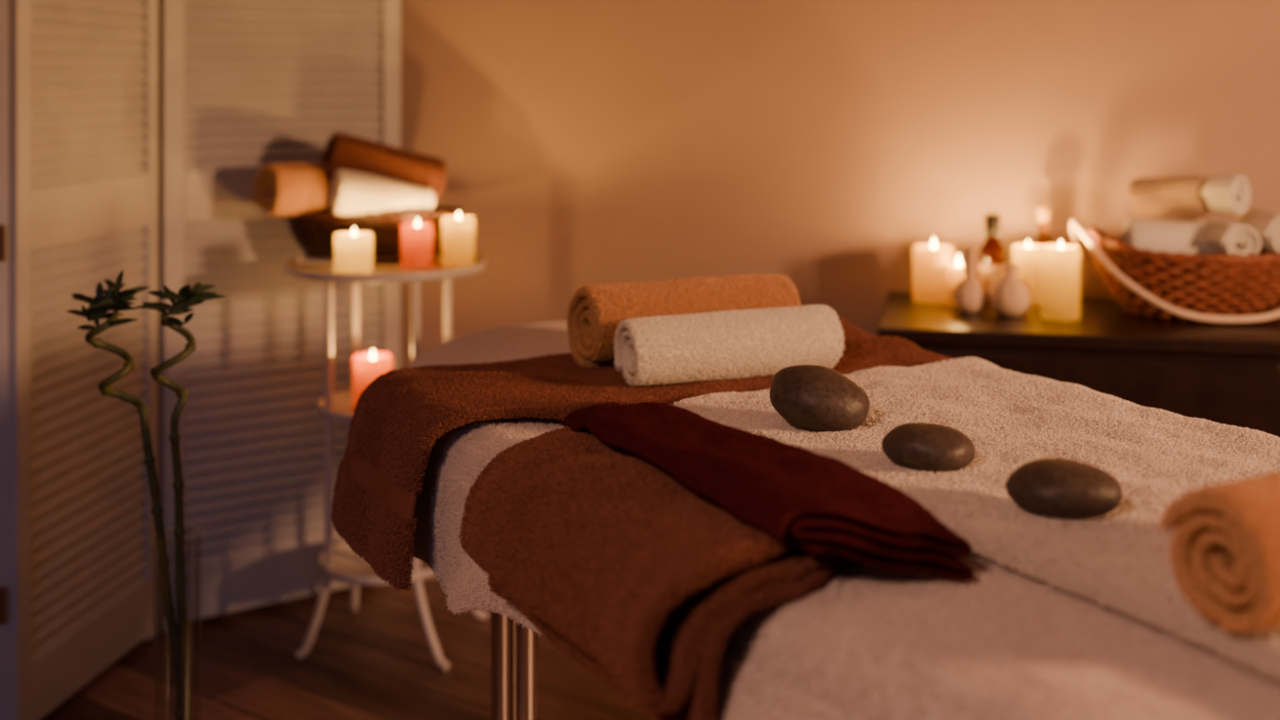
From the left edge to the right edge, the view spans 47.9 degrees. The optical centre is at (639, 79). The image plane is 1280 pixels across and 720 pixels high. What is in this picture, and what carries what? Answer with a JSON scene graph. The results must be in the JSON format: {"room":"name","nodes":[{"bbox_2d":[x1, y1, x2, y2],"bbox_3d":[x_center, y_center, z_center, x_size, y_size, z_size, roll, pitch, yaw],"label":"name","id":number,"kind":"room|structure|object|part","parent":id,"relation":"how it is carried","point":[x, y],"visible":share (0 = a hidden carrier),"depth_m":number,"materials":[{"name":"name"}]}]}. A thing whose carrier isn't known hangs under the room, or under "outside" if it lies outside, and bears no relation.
{"room":"spa","nodes":[
{"label":"spa","id":0,"kind":"room"},
{"bbox_2d":[40,565,654,719],"bbox_3d":[0.500,1.150,0.600,9.000,0.060,9.000,0,0,0],"label":"floor","id":1,"kind":"structure","parent":0,"point":[375,661],"depth_m":2.72,"materials":[{"name":"brown wood"}]},
{"bbox_2d":[65,269,226,719],"bbox_3d":[-0.692,0.690,1.999,0.236,0.859,0.071,0,0,1],"label":"bamboo plant","id":2,"kind":"object","parent":1,"relation":"on","point":[115,300],"visible":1,"depth_m":2.00,"materials":[{"name":"green plant"}]},
{"bbox_2d":[0,0,400,719],"bbox_3d":[-0.820,0.185,2.820,0.882,1.850,0.513,0,0,-31],"label":"folding screen","id":3,"kind":"object","parent":1,"relation":"on","point":[246,86],"visible":0.81,"depth_m":2.90,"materials":[{"name":"paint"}]},
{"bbox_3d":[-1.191,0.185,2.607,0.026,1.850,0.491,0,0,-31],"label":"panel","id":4,"kind":"part","parent":3,"relation":"part of","materials":[{"name":"paint"}]},
{"bbox_3d":[-1.015,0.185,2.647,0.026,1.850,0.494,0,0,9],"label":"panel","id":5,"kind":"part","parent":3,"relation":"part of","materials":[{"name":"paint"}]},
{"bbox_3d":[-0.751,0.185,3.055,0.521,1.850,0.026,0,0,-35],"label":"panel","id":6,"kind":"part","parent":3,"relation":"part of","materials":[{"name":"paint"}]},
{"bbox_2d":[284,253,488,671],"bbox_3d":[-0.505,0.741,2.870,0.394,0.761,0.394,0,0,0],"label":"table","id":7,"kind":"object","parent":1,"relation":"on","point":[338,562],"visible":0.56,"depth_m":2.79,"materials":[{"name":"white metal"}]},
{"bbox_3d":[-0.631,0.749,2.791,0.072,0.742,0.017,0,0,-18],"label":"leg","id":8,"kind":"part","parent":7,"relation":"part of","materials":[{"name":"white metal"}]},
{"bbox_2d":[318,389,354,422],"bbox_3d":[-0.505,0.646,2.870,0.266,0.018,0.266,0,0,0],"label":"shelf","id":9,"kind":"object","parent":7,"relation":"attached to","point":[340,408],"depth_m":2.81,"materials":[{"name":"white metal"}]},
{"bbox_2d":[333,231,373,273],"bbox_3d":[-0.547,0.325,2.750,0.073,0.086,0.073,0,0,0],"label":"lit candle","id":10,"kind":"object","parent":7,"relation":"on","point":[353,251],"visible":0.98,"depth_m":2.72,"materials":[{"name":"beige wax"}]},
{"bbox_3d":[-0.594,0.749,2.997,0.017,0.743,0.084,0,0,-15],"label":"leg","id":11,"kind":"part","parent":7,"relation":"part of","materials":[{"name":"white metal"}]},
{"bbox_2d":[352,351,391,411],"bbox_3d":[-0.524,0.586,2.820,0.076,0.117,0.076,0,0,0],"label":"lit candle","id":12,"kind":"object","parent":7,"relation":"on","point":[366,366],"visible":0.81,"depth_m":2.79,"materials":[{"name":"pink wax"}]},
{"bbox_2d":[286,205,462,258],"bbox_3d":[-0.545,0.311,2.955,0.361,0.096,0.189,0,0,0],"label":"wicker basket","id":13,"kind":"object","parent":7,"relation":"on","point":[314,232],"visible":0.63,"depth_m":2.88,"materials":[{"name":"brown wicker"}]},
{"bbox_2d":[252,162,333,215],"bbox_3d":[-0.674,0.222,2.936,0.197,0.101,0.108,0,0,-43],"label":"rolled towel","id":14,"kind":"object","parent":13,"relation":"on","point":[289,188],"visible":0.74,"depth_m":2.88,"materials":[{"name":"orange fabric"}]},
{"bbox_2d":[328,168,435,215],"bbox_3d":[-0.518,0.229,2.906,0.204,0.093,0.092,0,0,-24],"label":"rolled towel","id":15,"kind":"object","parent":13,"relation":"in","point":[351,193],"visible":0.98,"depth_m":2.87,"materials":[{"name":"white fabric"}]},
{"bbox_2d":[320,132,446,204],"bbox_3d":[-0.527,0.185,2.971,0.249,0.148,0.106,0,0,-22],"label":"rolled towel","id":16,"kind":"object","parent":13,"relation":"in","point":[343,151],"visible":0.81,"depth_m":2.93,"materials":[{"name":"brown fabric"}]},
{"bbox_2d":[318,540,435,586],"bbox_3d":[-0.505,0.954,2.870,0.266,0.018,0.266,0,0,0],"label":"shelf","id":17,"kind":"object","parent":7,"relation":"attached to","point":[344,566],"depth_m":2.79,"materials":[{"name":"white metal"}]},
{"bbox_2d":[400,222,433,268],"bbox_3d":[-0.440,0.321,2.842,0.064,0.094,0.064,0,0,0],"label":"lit candle","id":18,"kind":"object","parent":7,"relation":"on","point":[416,238],"visible":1,"depth_m":2.81,"materials":[{"name":"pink wax"}]},
{"bbox_3d":[-0.401,0.750,2.754,0.091,0.743,0.017,0,0,34],"label":"leg","id":19,"kind":"part","parent":7,"relation":"part of","materials":[{"name":"white metal"}]},
{"bbox_2d":[441,215,475,266],"bbox_3d":[-0.362,0.315,2.867,0.066,0.106,0.066,0,0,0],"label":"lit candle","id":20,"kind":"object","parent":7,"relation":"on","point":[458,232],"visible":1,"depth_m":2.84,"materials":[{"name":"yellow wax"}]},
{"bbox_3d":[-0.360,0.750,2.972,0.095,0.743,0.017,0,0,-27],"label":"leg","id":21,"kind":"part","parent":7,"relation":"part of","materials":[{"name":"white metal"}]},
{"bbox_2d":[408,320,1279,719],"bbox_3d":[0.251,0.759,1.587,0.795,0.722,2.026,0,0,-29],"label":"massage table","id":22,"kind":"object","parent":1,"relation":"on","point":[872,643],"visible":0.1,"depth_m":1.07,"materials":[{"name":"fabric"}]},
{"bbox_3d":[-0.197,0.836,2.033,0.026,0.568,0.026,0,0,0],"label":"leg","id":23,"kind":"part","parent":22,"relation":"part of","materials":[{"name":"silver metal"}]},
{"bbox_2d":[330,318,954,591],"bbox_3d":[0.046,0.479,1.945,0.852,0.215,0.395,0,0,-29],"label":"bath towel","id":24,"kind":"object","parent":22,"relation":"on","point":[397,421],"visible":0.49,"depth_m":1.80,"materials":[{"name":"brown fabric"}]},
{"bbox_2d":[565,274,800,368],"bbox_3d":[0.066,0.340,2.033,0.325,0.115,0.114,0,0,-23],"label":"rolled towel","id":25,"kind":"object","parent":24,"relation":"on","point":[595,312],"visible":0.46,"depth_m":1.99,"materials":[{"name":"orange fabric"}]},
{"bbox_2d":[613,304,844,386],"bbox_3d":[0.118,0.348,1.900,0.300,0.082,0.091,0,0,-23],"label":"rolled towel","id":26,"kind":"object","parent":24,"relation":"on","point":[726,344],"visible":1,"depth_m":1.86,"materials":[{"name":"white fabric"}]},
{"bbox_2d":[458,425,864,719],"bbox_3d":[0.012,0.441,1.325,0.243,0.160,0.459,0,0,-26],"label":"bath towel","id":27,"kind":"object","parent":22,"relation":"on","point":[634,575],"visible":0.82,"depth_m":1.19,"materials":[{"name":"brown fabric"}]},
{"bbox_2d":[561,401,974,582],"bbox_3d":[0.075,0.365,1.348,0.169,0.079,0.512,0,0,-28],"label":"folded hand towel","id":28,"kind":"object","parent":22,"relation":"on","point":[825,504],"visible":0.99,"depth_m":1.19,"materials":[{"name":"red fabric"}]},
{"bbox_2d":[669,356,1279,682],"bbox_3d":[0.547,0.455,1.332,0.567,0.156,1.190,0,0,-28],"label":"bath towel","id":29,"kind":"object","parent":22,"relation":"on","point":[1118,560],"visible":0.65,"depth_m":1.45,"materials":[{"name":"beige fabric"}]},
{"bbox_2d":[769,364,869,431],"bbox_3d":[0.198,0.352,1.593,0.109,0.070,0.095,0,0,0],"label":"stone","id":30,"kind":"object","parent":29,"relation":"on","point":[814,397],"depth_m":1.56,"materials":[{"name":"stone"}]},
{"bbox_2d":[881,422,975,472],"bbox_3d":[0.286,0.364,1.426,0.092,0.045,0.075,0,0,0],"label":"stone","id":31,"kind":"object","parent":29,"relation":"on","point":[918,446],"depth_m":1.40,"materials":[{"name":"grey stone"}]},
{"bbox_2d":[1005,457,1122,519],"bbox_3d":[0.375,0.362,1.278,0.098,0.048,0.082,0,0,0],"label":"stone","id":32,"kind":"object","parent":29,"relation":"on","point":[1059,488],"depth_m":1.25,"materials":[{"name":"grey stone"}]},
{"bbox_2d":[1158,470,1279,633],"bbox_3d":[0.531,0.335,1.078,0.309,0.090,0.095,0,0,-30],"label":"rolled towel","id":33,"kind":"object","parent":29,"relation":"on","point":[1225,549],"visible":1,"depth_m":1.00,"materials":[{"name":"orange fabric"}]},
{"bbox_2d":[877,291,1279,437],"bbox_3d":[1.129,0.780,2.637,1.350,0.680,0.455,0,0,12],"label":"dresser","id":34,"kind":"object","parent":1,"relation":"on","point":[1219,372],"visible":0.16,"depth_m":2.49,"materials":[{"name":"brown wood"}]},
{"bbox_2d":[912,244,954,303],"bbox_3d":[0.586,0.377,2.875,0.082,0.126,0.082,0,0,0],"label":"lit candle","id":35,"kind":"object","parent":34,"relation":"on","point":[931,262],"visible":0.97,"depth_m":2.84,"materials":[{"name":"yellow wax"}]},
{"bbox_2d":[946,263,965,306],"bbox_3d":[0.622,0.390,2.815,0.042,0.100,0.042,0,0,0],"label":"lit candle","id":36,"kind":"object","parent":34,"relation":"on","point":[955,272],"visible":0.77,"depth_m":2.80,"materials":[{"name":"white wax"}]},
{"bbox_2d":[951,244,988,312],"bbox_3d":[0.627,0.378,2.735,0.068,0.125,0.068,0,0,0],"label":"herbal compress","id":37,"kind":"object","parent":34,"relation":"on","point":[969,295],"visible":1,"depth_m":2.72,"materials":[{"name":"fabric"}]},
{"bbox_2d":[979,213,1005,302],"bbox_3d":[0.700,0.353,2.860,0.051,0.173,0.051,0,0,0],"label":"bottle","id":38,"kind":"object","parent":34,"relation":"on","point":[992,254],"visible":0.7,"depth_m":2.84,"materials":[{"name":"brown glass"}]},
{"bbox_2d":[988,263,1032,315],"bbox_3d":[0.695,0.393,2.700,0.080,0.094,0.080,0,0,0],"label":"herbal compress","id":39,"kind":"object","parent":34,"relation":"on","point":[1010,295],"visible":1,"depth_m":2.67,"materials":[{"name":"fabric"}]},
{"bbox_2d":[1012,244,1040,306],"bbox_3d":[0.762,0.377,2.830,0.060,0.126,0.060,0,0,0],"label":"lit candle","id":40,"kind":"object","parent":34,"relation":"on","point":[1028,256],"visible":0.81,"depth_m":2.80,"materials":[{"name":"yellow wax"}]},
{"bbox_2d":[1033,200,1053,245],"bbox_3d":[0.810,0.341,2.890,0.060,0.198,0.060,0,0,0],"label":"oil bottle","id":41,"kind":"object","parent":34,"relation":"on","point":[1043,210],"visible":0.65,"depth_m":2.88,"materials":[{"name":"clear glass"}]},
{"bbox_3d":[0.810,0.363,2.890,0.060,0.154,0.060,0,0,0],"label":"bottle glass","id":42,"kind":"part","parent":41,"relation":"part of","materials":[{"name":"brown glass"}]},
{"bbox_2d":[1040,244,1080,320],"bbox_3d":[0.778,0.368,2.665,0.071,0.144,0.071,0,0,0],"label":"lit candle","id":43,"kind":"object","parent":34,"relation":"on","point":[1060,277],"visible":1,"depth_m":2.63,"materials":[{"name":"yellow wax"}]},
{"bbox_2d":[1069,217,1279,323],"bbox_3d":[1.060,0.349,2.715,0.497,0.177,0.293,0,0,0],"label":"basket","id":44,"kind":"object","parent":34,"relation":"on","point":[1232,288],"visible":0.95,"depth_m":2.60,"materials":[{"name":"brown wicker"}]},
{"bbox_2d":[1121,219,1238,254],"bbox_3d":[1.023,0.308,2.728,0.198,0.087,0.095,0,0,8],"label":"rolled towel","id":45,"kind":"object","parent":44,"relation":"in","point":[1172,237],"visible":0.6,"depth_m":2.69,"materials":[{"name":"white fabric"}]},
{"bbox_2d":[1127,175,1210,216],"bbox_3d":[1.008,0.221,2.737,0.079,0.084,0.146,0,0,-45],"label":"rolled towel","id":46,"kind":"object","parent":45,"relation":"on","point":[1172,195],"visible":0.95,"depth_m":2.71,"materials":[{"name":"orange fabric"}]},
{"bbox_2d":[1194,217,1261,254],"bbox_3d":[1.090,0.299,2.697,0.081,0.072,0.145,0,0,-6],"label":"rolled towel","id":47,"kind":"object","parent":44,"relation":"in","point":[1223,235],"visible":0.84,"depth_m":2.64,"materials":[{"name":"white fabric"}]},
{"bbox_2d":[1200,174,1250,214],"bbox_3d":[1.082,0.212,2.661,0.079,0.074,0.059,0,0,-42],"label":"rolled towel","id":48,"kind":"object","parent":47,"relation":"on","point":[1224,194],"visible":1,"depth_m":2.65,"materials":[{"name":"white fabric"}]},
{"bbox_2d":[1233,208,1279,253],"bbox_3d":[1.187,0.286,2.712,0.090,0.081,0.154,0,0,0],"label":"rolled towel","id":49,"kind":"object","parent":44,"relation":"in","point":[1266,223],"visible":0.82,"depth_m":2.67,"materials":[{"name":"beige fabric"}]},
{"bbox_2d":[284,253,485,283],"bbox_3d":[-0.505,0.369,2.870,0.394,0.018,0.394,0,0,0],"label":"tabletop","id":50,"kind":"object","parent":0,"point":[308,268],"depth_m":2.76,"materials":[{"name":"white metal"}]},
{"bbox_2d":[158,0,1279,493],"bbox_3d":[0.530,-0.230,3.089,7.000,2.700,0.100,0,0,12],"label":"wall","id":51,"kind":"structure","parent":0,"point":[815,144],"depth_m":3.08,"materials":[{"name":"paint"}]}
]}

